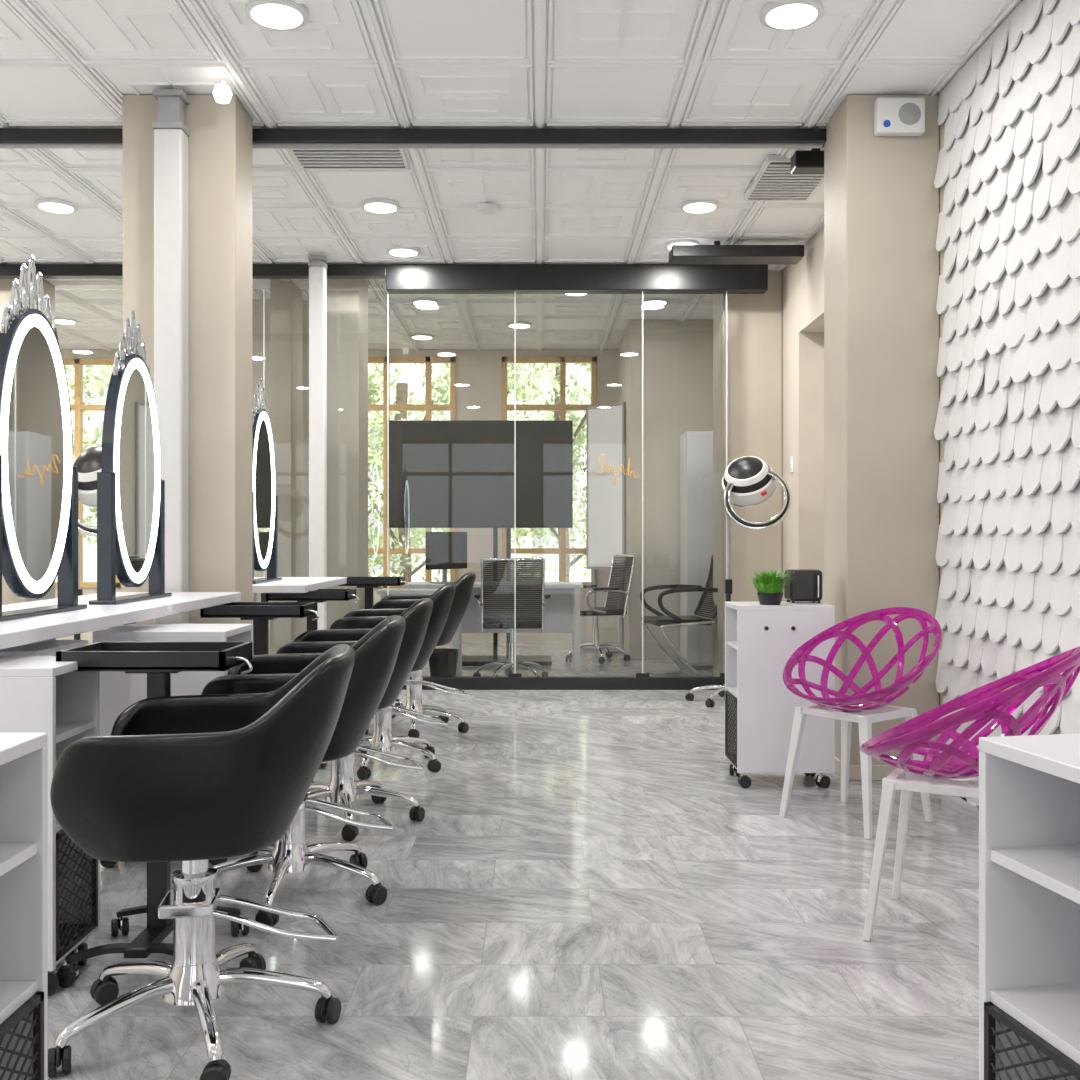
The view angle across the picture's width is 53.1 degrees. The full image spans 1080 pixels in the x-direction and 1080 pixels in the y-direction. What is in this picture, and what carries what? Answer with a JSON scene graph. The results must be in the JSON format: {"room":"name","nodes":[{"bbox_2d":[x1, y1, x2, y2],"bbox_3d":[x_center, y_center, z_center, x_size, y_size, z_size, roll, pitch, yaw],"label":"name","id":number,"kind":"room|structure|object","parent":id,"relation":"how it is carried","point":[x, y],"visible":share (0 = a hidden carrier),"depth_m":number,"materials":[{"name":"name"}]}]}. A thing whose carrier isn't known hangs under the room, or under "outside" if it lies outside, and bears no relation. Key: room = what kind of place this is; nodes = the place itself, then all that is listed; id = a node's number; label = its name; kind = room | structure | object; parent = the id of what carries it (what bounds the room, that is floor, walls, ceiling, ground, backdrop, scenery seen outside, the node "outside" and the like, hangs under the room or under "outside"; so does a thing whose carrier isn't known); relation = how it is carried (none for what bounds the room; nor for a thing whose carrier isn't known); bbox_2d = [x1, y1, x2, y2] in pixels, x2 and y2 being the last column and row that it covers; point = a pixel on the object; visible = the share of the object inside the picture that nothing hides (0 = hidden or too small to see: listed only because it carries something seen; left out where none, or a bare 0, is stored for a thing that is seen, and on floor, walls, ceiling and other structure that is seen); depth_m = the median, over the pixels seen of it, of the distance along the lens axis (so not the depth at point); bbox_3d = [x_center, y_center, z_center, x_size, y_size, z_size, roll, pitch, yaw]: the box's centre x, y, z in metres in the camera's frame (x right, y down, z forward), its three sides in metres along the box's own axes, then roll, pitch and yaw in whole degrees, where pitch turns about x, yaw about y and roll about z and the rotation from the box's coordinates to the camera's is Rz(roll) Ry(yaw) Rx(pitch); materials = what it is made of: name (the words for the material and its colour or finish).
{"room":"salon","nodes":[
{"label":"salon","id":0,"kind":"room"},
{"bbox_2d":[0,279,54,604],"bbox_3d":[-4.150,-0.480,8.550,0.400,3.200,0.500,0,0,0],"label":"shaft","id":1,"kind":"object","parent":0,"point":[5,284],"visible":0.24,"depth_m":8.30,"materials":[{"name":"beige paint"}]},
{"bbox_2d":[123,95,251,623],"bbox_3d":[-1.685,-0.480,5.190,0.530,3.200,0.300,0,0,0],"label":"column","id":2,"kind":"structure","parent":0,"point":[220,138],"depth_m":5.04,"materials":[{"name":"beige paint"}]},
{"bbox_2d":[252,298,308,653],"bbox_3d":[-2.640,-0.480,9.360,1.320,3.200,0.120,0,0,0],"label":"wall","id":3,"kind":"structure","parent":0,"point":[257,304],"depth_m":9.30,"materials":[{"name":"beige paint"}]},
{"bbox_2d":[270,279,301,653],"bbox_3d":[-2.065,-0.480,8.800,0.170,3.200,0.400,0,0,0],"label":"column","id":4,"kind":"structure","parent":0,"point":[285,305],"depth_m":8.60,"materials":[{"name":"beige paint"}]},
{"bbox_2d":[55,350,617,642],"bbox_3d":[-2.015,-0.480,11.900,8.370,3.200,0.200,0,0,0],"label":"wall","id":5,"kind":"structure","parent":0,"point":[478,374],"depth_m":11.80,"materials":[{"name":"beige paint"}]},
{"bbox_2d":[55,359,122,587],"bbox_3d":[-4.600,-0.730,11.825,1.800,2.500,0.090,0,0,0],"label":"frame","id":6,"kind":"object","parent":5,"relation":"attached to","point":[78,407],"visible":0.08,"depth_m":11.78,"materials":[{"name":"beige wood"}]},
{"bbox_2d":[368,357,455,587],"bbox_3d":[-1.450,-0.740,11.825,1.060,2.520,0.090,0,0,0],"label":"frame","id":7,"kind":"object","parent":5,"relation":"attached to","point":[428,407],"visible":0.32,"depth_m":11.78,"materials":[{"name":"beige wood"}]},
{"bbox_2d":[502,357,596,584],"bbox_3d":[0.100,-0.740,11.825,1.040,2.520,0.090,0,0,0],"label":"frame","id":8,"kind":"object","parent":5,"relation":"attached to","point":[562,407],"visible":0.56,"depth_m":11.78,"materials":[{"name":"beige wood"}]},
{"bbox_2d":[327,279,367,628],"bbox_3d":[-1.560,-0.480,8.575,0.320,3.200,0.450,0,0,0],"label":"column","id":9,"kind":"structure","parent":0,"point":[347,310],"depth_m":8.35,"materials":[{"name":"beige paint"}]},
{"bbox_2d":[0,0,1021,349],"bbox_3d":[-2.015,-2.142,4.500,8.370,0.116,15.000,0,0,0],"label":"ceiling","id":10,"kind":"structure","parent":0,"point":[419,27],"depth_m":5.14,"materials":[{"name":"white paint"}]},
{"bbox_2d":[35,198,77,213],"bbox_3d":[-3.000,-2.070,6.700,0.244,0.025,0.244,0,0,0],"label":"recessed light","id":11,"kind":"object","parent":10,"relation":"in","point":[53,205],"visible":1,"depth_m":6.66,"materials":[{"name":"white plastic"}]},
{"bbox_2d":[0,264,385,278],"bbox_3d":[-3.665,-2.014,8.100,5.030,0.088,0.100,0,0,0],"label":"rail","id":12,"kind":"object","parent":10,"relation":"attached to","point":[7,271],"visible":0.64,"depth_m":8.05,"materials":[{"name":"black metal"}]},
{"bbox_2d":[213,81,231,103],"bbox_3d":[-1.420,-2.006,4.830,0.084,0.103,0.084,0,0,0],"label":"ceiling spotlight","id":13,"kind":"object","parent":10,"relation":"attached to","point":[222,93],"depth_m":4.80,"materials":[{"name":"white plastic"}]},
{"bbox_2d":[245,0,308,29],"bbox_3d":[-1.035,-2.070,4.250,0.244,0.025,0.244,0,0,0],"label":"recessed light","id":14,"kind":"object","parent":10,"relation":"in","point":[271,14],"visible":1,"depth_m":4.23,"materials":[{"name":"white plastic"}]},
{"bbox_2d":[288,148,409,169],"bbox_3d":[-1.020,-2.061,5.775,0.600,0.038,0.390,0,0,0],"label":"ceiling vent","id":15,"kind":"object","parent":10,"relation":"in","point":[306,158],"depth_m":5.79,"materials":[{"name":"white metal"}]},
{"bbox_2d":[361,198,399,213],"bbox_3d":[-0.990,-2.070,6.700,0.244,0.025,0.244,0,0,0],"label":"recessed light","id":16,"kind":"object","parent":10,"relation":"in","point":[374,205],"visible":1,"depth_m":6.65,"materials":[{"name":"white plastic"}]},
{"bbox_2d":[386,245,419,256],"bbox_3d":[-0.980,-2.070,7.750,0.244,0.025,0.244,0,0,0],"label":"recessed light","id":17,"kind":"object","parent":10,"relation":"in","point":[398,250],"visible":1,"depth_m":7.70,"materials":[{"name":"white plastic"}]},
{"bbox_2d":[0,129,826,147],"bbox_3d":[-2.370,-2.022,5.440,7.620,0.065,0.100,0,0,0],"label":"ceiling beam","id":18,"kind":"structure","parent":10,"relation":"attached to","point":[6,135],"depth_m":5.39,"materials":[{"name":"black metal"}]},
{"bbox_2d":[0,143,822,147],"bbox_3d":[-2.380,-1.986,5.440,7.600,0.012,0.040,0,0,0],"label":"groove","id":19,"kind":"object","parent":18,"relation":"attached to","point":[2,145],"depth_m":5.42,"materials":[{"name":"black metal"}]},
{"bbox_2d":[0,0,1017,351],"bbox_3d":[-2.117,-2.072,4.400,7.905,0.028,14.800,0,0,0],"label":"molding","id":20,"kind":"structure","parent":10,"relation":"attached to","point":[24,11],"depth_m":5.40,"materials":[{"name":"white paint"}]},
{"bbox_2d":[386,264,767,293],"bbox_3d":[0.275,-1.962,8.120,2.850,0.193,0.140,0,0,0],"label":"beam","id":21,"kind":"structure","parent":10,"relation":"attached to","point":[400,278],"depth_m":8.05,"materials":[{"name":"black metal"}]},
{"bbox_2d":[680,199,718,213],"bbox_3d":[0.990,-2.070,6.700,0.244,0.025,0.244,0,0,0],"label":"recessed light","id":22,"kind":"object","parent":10,"relation":"in","point":[689,206],"visible":1,"depth_m":6.66,"materials":[{"name":"white plastic"}]},
{"bbox_2d":[669,241,803,263],"bbox_3d":[1.350,-1.994,7.460,0.900,0.128,0.220,0,0,0],"label":"door track","id":23,"kind":"object","parent":10,"relation":"hanging from","point":[716,253],"visible":1,"depth_m":7.35,"materials":[{"name":"black metal"}]},
{"bbox_2d":[744,155,823,200],"bbox_3d":[1.425,-2.061,6.175,0.390,0.038,0.690,0,0,0],"label":"ceiling vent","id":24,"kind":"object","parent":10,"relation":"in","point":[774,181],"depth_m":6.19,"materials":[{"name":"white metal"}]},
{"bbox_2d":[760,0,823,29],"bbox_3d":[0.990,-2.070,4.250,0.244,0.025,0.244,0,0,0],"label":"recessed light","id":25,"kind":"object","parent":10,"relation":"in","point":[781,14],"visible":1,"depth_m":4.23,"materials":[{"name":"white plastic"}]},
{"bbox_2d":[791,148,823,173],"bbox_3d":[1.490,-1.999,5.680,0.320,0.118,0.120,0,0,0],"label":"box","id":26,"kind":"object","parent":10,"relation":"attached to","point":[811,161],"depth_m":5.62,"materials":[{"name":"black plastic"}]},
{"bbox_2d":[48,643,978,1079],"bbox_3d":[-2.015,1.170,4.400,8.370,0.100,14.800,0,0,0],"label":"floor","id":27,"kind":"structure","parent":0,"point":[586,887],"depth_m":3.15,"materials":[{"name":"tile"}]},
{"bbox_2d":[0,733,47,1079],"bbox_3d":[-1.009,0.715,1.559,0.437,0.809,0.362,0,0,0],"label":"shelving cabinet","id":28,"kind":"object","parent":27,"relation":"on","point":[23,756],"visible":1,"depth_m":1.72,"materials":[{"name":"white laminate"}]},
{"bbox_2d":[0,842,36,875],"bbox_3d":[-1.006,0.491,1.565,0.408,0.018,0.314,0,0,0],"label":"shelf","id":29,"kind":"object","parent":28,"relation":"attached to","point":[12,854],"depth_m":1.68,"materials":[{"name":"white laminate"}]},
{"bbox_2d":[0,981,36,1023],"bbox_3d":[-1.006,0.711,1.565,0.408,0.018,0.314,0,0,0],"label":"shelf","id":30,"kind":"object","parent":28,"relation":"attached to","point":[18,999],"depth_m":1.67,"materials":[{"name":"white laminate"}]},
{"bbox_2d":[0,640,87,655],"bbox_3d":[-1.619,0.715,3.174,0.437,0.809,0.362,0,0,0],"label":"countertop","id":31,"kind":"structure","parent":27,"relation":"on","point":[47,647],"depth_m":3.11,"materials":[{"name":"white laminate"}]},
{"bbox_2d":[0,656,99,995],"bbox_3d":[-1.396,0.715,2.749,0.437,0.809,0.292,0,0,0],"label":"storage cart","id":32,"kind":"object","parent":27,"relation":"on","point":[39,694],"visible":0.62,"depth_m":2.70,"materials":[{"name":"white laminate"}]},
{"bbox_2d":[56,721,93,742],"bbox_3d":[-1.393,0.491,2.755,0.408,0.018,0.244,0,0,0],"label":"shelf","id":33,"kind":"object","parent":32,"relation":"attached to","point":[64,729],"depth_m":2.80,"materials":[{"name":"white laminate"}]},
{"bbox_2d":[0,605,167,649],"bbox_3d":[-1.650,0.677,3.260,0.600,0.885,1.320,0,0,0],"label":"table","id":34,"kind":"object","parent":27,"relation":"on","point":[16,632],"visible":0.24,"depth_m":3.23,"materials":[{"name":"white laminate"}]},
{"bbox_2d":[0,255,86,621],"bbox_3d":[-1.600,-0.331,3.400,0.100,1.132,0.600,0,0,0],"label":"vanity mirror","id":35,"kind":"object","parent":34,"relation":"on","point":[39,477],"visible":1,"depth_m":3.39,"materials":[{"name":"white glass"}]},
{"bbox_2d":[73,445,101,639],"bbox_3d":[-2.506,0.293,5.963,0.585,1.652,0.593,0,0,-28],"label":"dryer","id":36,"kind":"object","parent":27,"relation":"on","point":[88,463],"visible":0.17,"depth_m":5.85,"materials":[{"name":"plastic"}]},
{"bbox_2d":[9,592,240,639],"bbox_3d":[-1.650,0.677,4.420,0.600,0.885,0.920,0,0,0],"label":"table","id":37,"kind":"object","parent":27,"relation":"on","point":[179,602],"visible":0.11,"depth_m":4.33,"materials":[{"name":"white laminate"}]},
{"bbox_2d":[89,310,171,604],"bbox_3d":[-1.590,-0.331,4.220,0.100,1.132,0.600,0,0,0],"label":"vanity mirror","id":38,"kind":"object","parent":37,"relation":"on","point":[130,486],"visible":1,"depth_m":4.16,"materials":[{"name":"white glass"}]},
{"bbox_2d":[56,642,252,987],"bbox_3d":[-0.996,0.702,2.894,0.479,0.834,0.394,0,0,0],"label":"trolley","id":39,"kind":"object","parent":27,"relation":"on","point":[158,660],"visible":0.66,"depth_m":2.82,"materials":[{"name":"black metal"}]},
{"bbox_2d":[56,642,252,670],"bbox_3d":[-1.020,0.310,2.890,0.430,0.050,0.270,0,0,0],"label":"tray","id":40,"kind":"object","parent":39,"relation":"on","point":[98,656],"depth_m":2.75,"materials":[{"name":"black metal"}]},
{"bbox_2d":[152,89,189,623],"bbox_3d":[-1.700,-0.468,4.980,0.139,3.176,0.112,0,0,0],"label":"duct","id":41,"kind":"object","parent":27,"relation":"on","point":[171,134],"visible":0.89,"depth_m":4.93,"materials":[{"name":"grey plastic"}]},
{"bbox_2d":[93,624,252,867],"bbox_3d":[-1.289,0.715,3.824,0.452,0.809,0.362,0,0,0],"label":"storage cart","id":42,"kind":"object","parent":27,"relation":"on","point":[119,690],"visible":0.15,"depth_m":3.65,"materials":[{"name":"white laminate"}]},
{"bbox_2d":[48,644,354,1079],"bbox_3d":[-0.747,0.686,2.479,0.641,0.867,0.634,0,0,-8],"label":"chair","id":43,"kind":"object","parent":27,"relation":"on","point":[192,780],"visible":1,"depth_m":2.26,"materials":[{"name":"leather"}]},
{"bbox_2d":[200,602,318,782],"bbox_3d":[-1.181,0.697,4.654,0.479,0.844,0.394,0,0,0],"label":"trolley","id":44,"kind":"object","parent":27,"relation":"on","point":[259,612],"visible":0.41,"depth_m":4.51,"materials":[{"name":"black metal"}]},
{"bbox_2d":[200,602,316,617],"bbox_3d":[-1.205,0.300,4.650,0.430,0.050,0.270,0,0,0],"label":"tray","id":45,"kind":"object","parent":44,"relation":"on","point":[234,609],"depth_m":4.51,"materials":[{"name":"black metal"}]},
{"bbox_2d":[252,577,346,653],"bbox_3d":[-1.535,0.677,6.225,0.630,0.885,1.250,0,0,0],"label":"table","id":46,"kind":"object","parent":27,"relation":"on","point":[287,584],"visible":0.26,"depth_m":5.97,"materials":[{"name":"white laminate"}]},
{"bbox_2d":[252,378,281,583],"bbox_3d":[-1.565,-0.336,6.050,0.100,1.142,0.600,0,0,0],"label":"vanity mirror","id":47,"kind":"object","parent":46,"relation":"on","point":[264,499],"visible":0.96,"depth_m":6.03,"materials":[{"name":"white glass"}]},
{"bbox_2d":[201,615,405,925],"bbox_3d":[-0.753,0.683,3.412,0.665,0.872,0.644,0,0,7],"label":"chair","id":48,"kind":"object","parent":27,"relation":"on","point":[376,652],"visible":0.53,"depth_m":3.32,"materials":[{"name":"leather"}]},
{"bbox_2d":[266,589,359,630],"bbox_3d":[-1.206,0.695,5.834,0.479,0.849,0.394,0,0,0],"label":"trolley","id":49,"kind":"object","parent":27,"relation":"on","point":[320,595],"visible":0.26,"depth_m":5.70,"materials":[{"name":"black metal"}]},
{"bbox_2d":[266,589,355,600],"bbox_3d":[-1.230,0.295,5.830,0.430,0.050,0.270,0,0,0],"label":"tray","id":50,"kind":"object","parent":49,"relation":"on","point":[320,594],"depth_m":5.70,"materials":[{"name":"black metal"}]},
{"bbox_2d":[308,255,326,629],"bbox_3d":[-1.615,-0.468,7.850,0.122,3.176,0.099,0,0,0],"label":"pipe","id":51,"kind":"object","parent":27,"relation":"on","point":[317,265],"visible":0.85,"depth_m":7.80,"materials":[{"name":"grey plastic"}]},
{"bbox_2d":[276,598,432,840],"bbox_3d":[-0.744,0.678,4.321,0.639,0.882,0.628,0,0,1],"label":"chair","id":52,"kind":"object","parent":27,"relation":"on","point":[342,788],"visible":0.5,"depth_m":4.27,"materials":[{"name":"leather"}]},
{"bbox_2d":[337,577,408,718],"bbox_3d":[-1.075,0.680,6.954,0.479,0.879,0.394,0,0,0],"label":"trolley","id":53,"kind":"object","parent":27,"relation":"on","point":[368,583],"visible":0.45,"depth_m":6.82,"materials":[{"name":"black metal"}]},
{"bbox_2d":[337,577,404,585],"bbox_3d":[-1.100,0.265,6.950,0.430,0.050,0.270,0,0,0],"label":"tray","id":54,"kind":"object","parent":53,"relation":"on","point":[351,581],"depth_m":6.82,"materials":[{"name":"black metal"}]},
{"bbox_2d":[319,583,455,779],"bbox_3d":[-0.762,0.668,5.342,0.695,0.902,0.636,0,0,-4],"label":"chair","id":55,"kind":"object","parent":27,"relation":"on","point":[382,739],"visible":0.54,"depth_m":5.25,"materials":[{"name":"leather"}]},
{"bbox_2d":[377,588,461,676],"bbox_3d":[-0.960,0.760,8.775,0.680,0.720,0.350,0,0,0],"label":"desk","id":56,"kind":"object","parent":27,"relation":"on","point":[457,638],"visible":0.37,"depth_m":8.63,"materials":[{"name":"white laminate"}]},
{"bbox_2d":[365,572,475,737],"bbox_3d":[-0.713,0.656,6.341,0.662,0.918,0.633,0,0,-4],"label":"chair","id":57,"kind":"object","parent":27,"relation":"on","point":[464,585],"visible":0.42,"depth_m":6.27,"materials":[{"name":"leather"}]},
{"bbox_2d":[429,648,458,676],"bbox_3d":[-0.750,0.985,8.350,0.250,0.270,0.250,0,0,0],"label":"waste bin","id":58,"kind":"object","parent":27,"relation":"on","point":[443,661],"visible":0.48,"depth_m":8.26,"materials":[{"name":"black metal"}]},
{"bbox_2d":[389,420,572,665],"bbox_3d":[-0.545,0.020,9.850,1.680,2.200,0.500,0,0,0],"label":"flat-screen tv","id":59,"kind":"object","parent":27,"relation":"on","point":[443,473],"visible":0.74,"depth_m":9.75,"materials":[{"name":"black metal"}]},
{"bbox_2d":[402,582,582,673],"bbox_3d":[-0.395,0.745,9.300,1.510,0.750,0.600,0,0,0],"label":"office desk","id":60,"kind":"object","parent":27,"relation":"on","point":[562,612],"visible":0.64,"depth_m":9.54,"materials":[{"name":"white laminate"}]},
{"bbox_2d":[426,532,466,583],"bbox_3d":[-0.812,0.150,9.259,0.170,0.440,0.520,0,0,35],"label":"desktop monitor","id":61,"kind":"object","parent":60,"relation":"on","point":[444,550],"visible":0.93,"depth_m":9.21,"materials":[{"name":"black metal"}]},
{"bbox_2d":[473,558,550,676],"bbox_3d":[-0.228,0.628,8.592,0.616,0.982,0.650,0,0,-2],"label":"swivel chair","id":62,"kind":"object","parent":27,"relation":"on","point":[495,583],"visible":0.84,"depth_m":8.36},
{"bbox_2d":[402,677,724,689],"bbox_3d":[-1.295,1.075,8.110,5.410,0.090,0.080,0,0,0],"label":"rail","id":63,"kind":"object","parent":27,"relation":"on","point":[462,683],"visible":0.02,"depth_m":8.07,"materials":[{"name":"black metal"}]},
{"bbox_3d":[0.291,-0.425,8.105,0.949,2.910,0.010,0,0,0],"label":"pane","id":64,"kind":"object","parent":63,"relation":"on","visible":0},
{"bbox_2d":[515,291,515,672],"bbox_3d":[-0.187,-0.425,8.105,0.008,2.910,0.014,0,0,0],"label":"seam","id":65,"kind":"object","parent":64,"relation":"attached to","point":[515,291],"visible":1,"depth_m":8.10,"materials":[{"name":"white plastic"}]},
{"bbox_2d":[642,291,642,672],"bbox_3d":[0.770,-0.425,8.105,0.008,2.910,0.014,0,0,0],"label":"seam","id":66,"kind":"object","parent":64,"relation":"attached to","point":[642,291],"visible":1,"depth_m":8.10,"materials":[{"name":"white plastic"}]},
{"bbox_3d":[-0.663,-0.425,8.105,0.945,2.910,0.010,0,0,0],"label":"pane","id":67,"kind":"object","parent":63,"relation":"on","visible":0},
{"bbox_2d":[387,291,388,595],"bbox_3d":[-1.140,-0.425,8.105,0.008,2.910,0.014,0,0,0],"label":"seam","id":68,"kind":"object","parent":67,"relation":"attached to","point":[387,291],"visible":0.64,"depth_m":8.10,"materials":[{"name":"white plastic"}]},
{"bbox_3d":[1.085,-0.425,8.105,0.622,2.910,0.010,0,0,0],"label":"pane","id":69,"kind":"object","parent":63,"relation":"on","visible":0},
{"bbox_2d":[726,291,726,578],"bbox_3d":[1.400,-0.425,8.105,0.008,2.910,0.014,0,0,0],"label":"seam","id":70,"kind":"object","parent":69,"relation":"attached to","point":[726,291],"visible":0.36,"depth_m":8.10,"materials":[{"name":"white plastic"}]},
{"bbox_2d":[565,554,635,663],"bbox_3d":[0.530,0.628,10.045,0.650,0.982,0.616,0,0,-20],"label":"swivel chair","id":71,"kind":"object","parent":27,"relation":"on","point":[607,610],"visible":0.9,"depth_m":10.03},
{"bbox_2d":[580,402,625,653],"bbox_3d":[0.660,-0.120,10.850,0.300,2.480,0.540,0,0,-40],"label":"flip chart","id":72,"kind":"object","parent":27,"relation":"on","point":[605,424],"visible":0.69,"depth_m":10.85,"materials":[{"name":"white plastic"}]},
{"bbox_2d":[640,555,717,676],"bbox_3d":[1.193,0.621,8.793,0.648,0.998,0.581,0,0,-10],"label":"chair","id":73,"kind":"object","parent":27,"relation":"on","point":[661,620],"visible":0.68,"depth_m":8.74,"materials":[{"name":"black metal"}]},
{"bbox_2d":[680,431,712,668],"bbox_3d":[1.520,0.090,9.550,0.500,2.060,0.500,0,0,0],"label":"storage cabinet","id":74,"kind":"object","parent":27,"relation":"on","point":[696,447],"visible":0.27,"depth_m":9.33,"materials":[{"name":"laminate"}]},
{"bbox_2d":[685,456,791,706],"bbox_3d":[1.345,0.268,7.455,0.585,1.702,0.593,0,0,-18],"label":"dryer","id":75,"kind":"object","parent":27,"relation":"on","point":[747,481],"visible":0.76,"depth_m":7.34,"materials":[{"name":"plastic"}]},
{"bbox_2d":[725,602,834,787],"bbox_3d":[1.103,0.707,5.004,0.437,0.824,0.352,0,0,0],"label":"storage cart","id":76,"kind":"object","parent":27,"relation":"on","point":[760,640],"visible":0.97,"depth_m":4.84,"materials":[{"name":"white laminate"}]},
{"bbox_2d":[743,568,794,604],"bbox_3d":[1.051,0.209,4.936,0.271,0.172,0.262,0,0,-24],"label":"potted grass","id":77,"kind":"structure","parent":76,"relation":"on","point":[769,588],"depth_m":4.88,"materials":[{"name":"green plant"}]},
{"bbox_2d":[757,592,782,604],"bbox_3d":[1.050,0.268,4.930,0.120,0.055,0.120,0,0,0],"label":"pot","id":78,"kind":"object","parent":77,"relation":"attached to","point":[765,598],"depth_m":4.88,"materials":[{"name":"grey ceramic"}]},
{"bbox_2d":[784,569,821,602],"bbox_3d":[1.242,0.217,5.086,0.155,0.155,0.169,0,0,0],"label":"toaster","id":79,"kind":"object","parent":76,"relation":"on","point":[806,585],"visible":0.97,"depth_m":5.03,"materials":[{"name":"black metal"}]},
{"bbox_2d":[779,607,941,838],"bbox_3d":[1.304,0.702,4.354,0.615,0.840,0.621,0,0,-22],"label":"shell chair","id":80,"kind":"object","parent":27,"relation":"on","point":[859,707],"visible":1,"depth_m":4.37,"materials":[{"name":"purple plastic"}]},
{"bbox_2d":[835,757,896,779],"bbox_3d":[1.645,1.085,5.236,0.447,0.070,0.408,0,0,0],"label":"plinth","id":81,"kind":"object","parent":27,"relation":"on","point":[879,772],"visible":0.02,"depth_m":5.03,"materials":[{"name":"beige paint"}]},
{"bbox_2d":[860,646,1079,941],"bbox_3d":[1.232,0.702,3.083,0.615,0.840,0.621,0,0,13],"label":"shell chair","id":82,"kind":"object","parent":27,"relation":"on","point":[953,771],"visible":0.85,"depth_m":3.01,"materials":[{"name":"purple plastic"}]},
{"bbox_2d":[979,733,1079,1079],"bbox_3d":[0.936,0.715,1.562,0.437,0.809,0.362,0,0,-11],"label":"storage cart","id":83,"kind":"object","parent":27,"relation":"on","point":[1029,785],"visible":1,"depth_m":1.69,"materials":[{"name":"white laminate"}]},
{"bbox_2d":[991,844,1079,903],"bbox_3d":[0.931,0.491,1.567,0.408,0.018,0.314,0,0,-10],"label":"shelf","id":84,"kind":"object","parent":83,"relation":"attached to","point":[1055,867],"depth_m":1.62,"materials":[{"name":"white laminate"}]},
{"bbox_2d":[991,983,1079,1064],"bbox_3d":[0.931,0.711,1.567,0.408,0.018,0.314,0,0,-10],"label":"shelf","id":85,"kind":"object","parent":83,"relation":"attached to","point":[1046,1015],"depth_m":1.61,"materials":[{"name":"white laminate"}]},
{"bbox_2d":[618,320,712,658],"bbox_3d":[1.360,-0.480,11.000,1.020,3.200,1.600,0,0,0],"label":"wall","id":86,"kind":"structure","parent":0,"point":[677,355],"depth_m":10.20,"materials":[{"name":"beige paint"}]},
{"bbox_2d":[713,270,781,673],"bbox_3d":[1.637,-0.480,8.560,0.455,3.200,0.480,0,0,0],"label":"wall","id":87,"kind":"structure","parent":0,"point":[754,321],"depth_m":8.32,"materials":[{"name":"beige paint"}]},
{"bbox_2d":[824,95,938,764],"bbox_3d":[1.647,-0.480,5.240,0.435,3.200,0.400,0,0,0],"label":"column","id":88,"kind":"structure","parent":0,"point":[881,197],"depth_m":5.04,"materials":[{"name":"beige paint"}]},
{"bbox_2d":[874,98,924,135],"bbox_3d":[1.667,-1.962,5.008,0.225,0.165,0.064,0,0,0],"label":"wall speaker","id":89,"kind":"object","parent":88,"relation":"attached to","point":[892,116],"visible":1,"depth_m":4.98,"materials":[{"name":"white plastic"}]},
{"bbox_2d":[899,103,920,124],"bbox_3d":[1.705,-1.965,4.983,0.110,0.110,0.014,0,0,0],"label":"grille","id":90,"kind":"object","parent":89,"relation":"attached to","point":[909,113],"depth_m":4.98,"materials":[{"name":"grey plastic"}]},
{"bbox_2d":[782,3,1071,722],"bbox_3d":[2.020,-0.480,4.400,0.300,3.200,15.200,0,0,0],"label":"wall","id":91,"kind":"structure","parent":0,"point":[803,281],"depth_m":7.80,"materials":[{"name":"beige paint"}]},
{"bbox_2d":[934,0,1079,806],"bbox_3d":[1.847,-0.479,1.992,0.044,3.199,6.075,0,0,0],"label":"wall panels","id":92,"kind":"object","parent":91,"relation":"attached to","point":[1016,472],"visible":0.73,"depth_m":4.22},
{"label":"outside","id":93,"kind":"structure","parent":0,"visible":0},
{"bbox_3d":[-2.500,1.670,26.000,55.000,0.100,28.000,0,0,0],"label":"ground","id":94,"kind":"structure","parent":93,"visible":0},
{"bbox_2d":[64,365,112,550],"bbox_3d":[-5.383,-0.811,15.264,3.007,4.869,2.826,0,0,-11],"label":"tree","id":95,"kind":"object","parent":94,"relation":"on","point":[109,369],"visible":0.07,"depth_m":14.48,"materials":[{"name":"green plant"}]},
{"bbox_2d":[55,382,590,581],"bbox_3d":[-4.000,-1.380,31.975,28.000,6.000,4.050,0,0,0],"label":"trees","id":96,"kind":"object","parent":94,"relation":"on","point":[89,556],"visible":0.02,"depth_m":30.00,"materials":[{"name":"plant"}]},
{"bbox_2d":[368,363,419,576],"bbox_3d":[-3.659,-1.061,16.552,3.471,5.368,2.919,0,0,0],"label":"tree","id":97,"kind":"object","parent":94,"relation":"on","point":[377,367],"visible":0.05,"depth_m":16.91,"materials":[{"name":"green plant"}]},
{"bbox_2d":[368,363,513,581],"bbox_3d":[-1.886,-0.687,14.790,3.450,4.622,2.875,0,0,0],"label":"tree","id":98,"kind":"object","parent":94,"relation":"on","point":[405,568],"visible":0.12,"depth_m":14.83,"materials":[{"name":"green plant"}]},
{"bbox_2d":[368,363,566,581],"bbox_3d":[-1.178,-1.146,17.509,3.318,5.537,2.917,0,0,6],"label":"tree","id":99,"kind":"object","parent":94,"relation":"on","point":[519,366],"visible":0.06,"depth_m":16.98,"materials":[{"name":"green plant"}]},
{"bbox_2d":[507,363,590,581],"bbox_3d":[0.370,-0.867,15.483,3.440,4.980,2.836,0,0,0],"label":"tree","id":100,"kind":"object","parent":94,"relation":"on","point":[580,440],"visible":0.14,"depth_m":15.43,"materials":[{"name":"green plant"}]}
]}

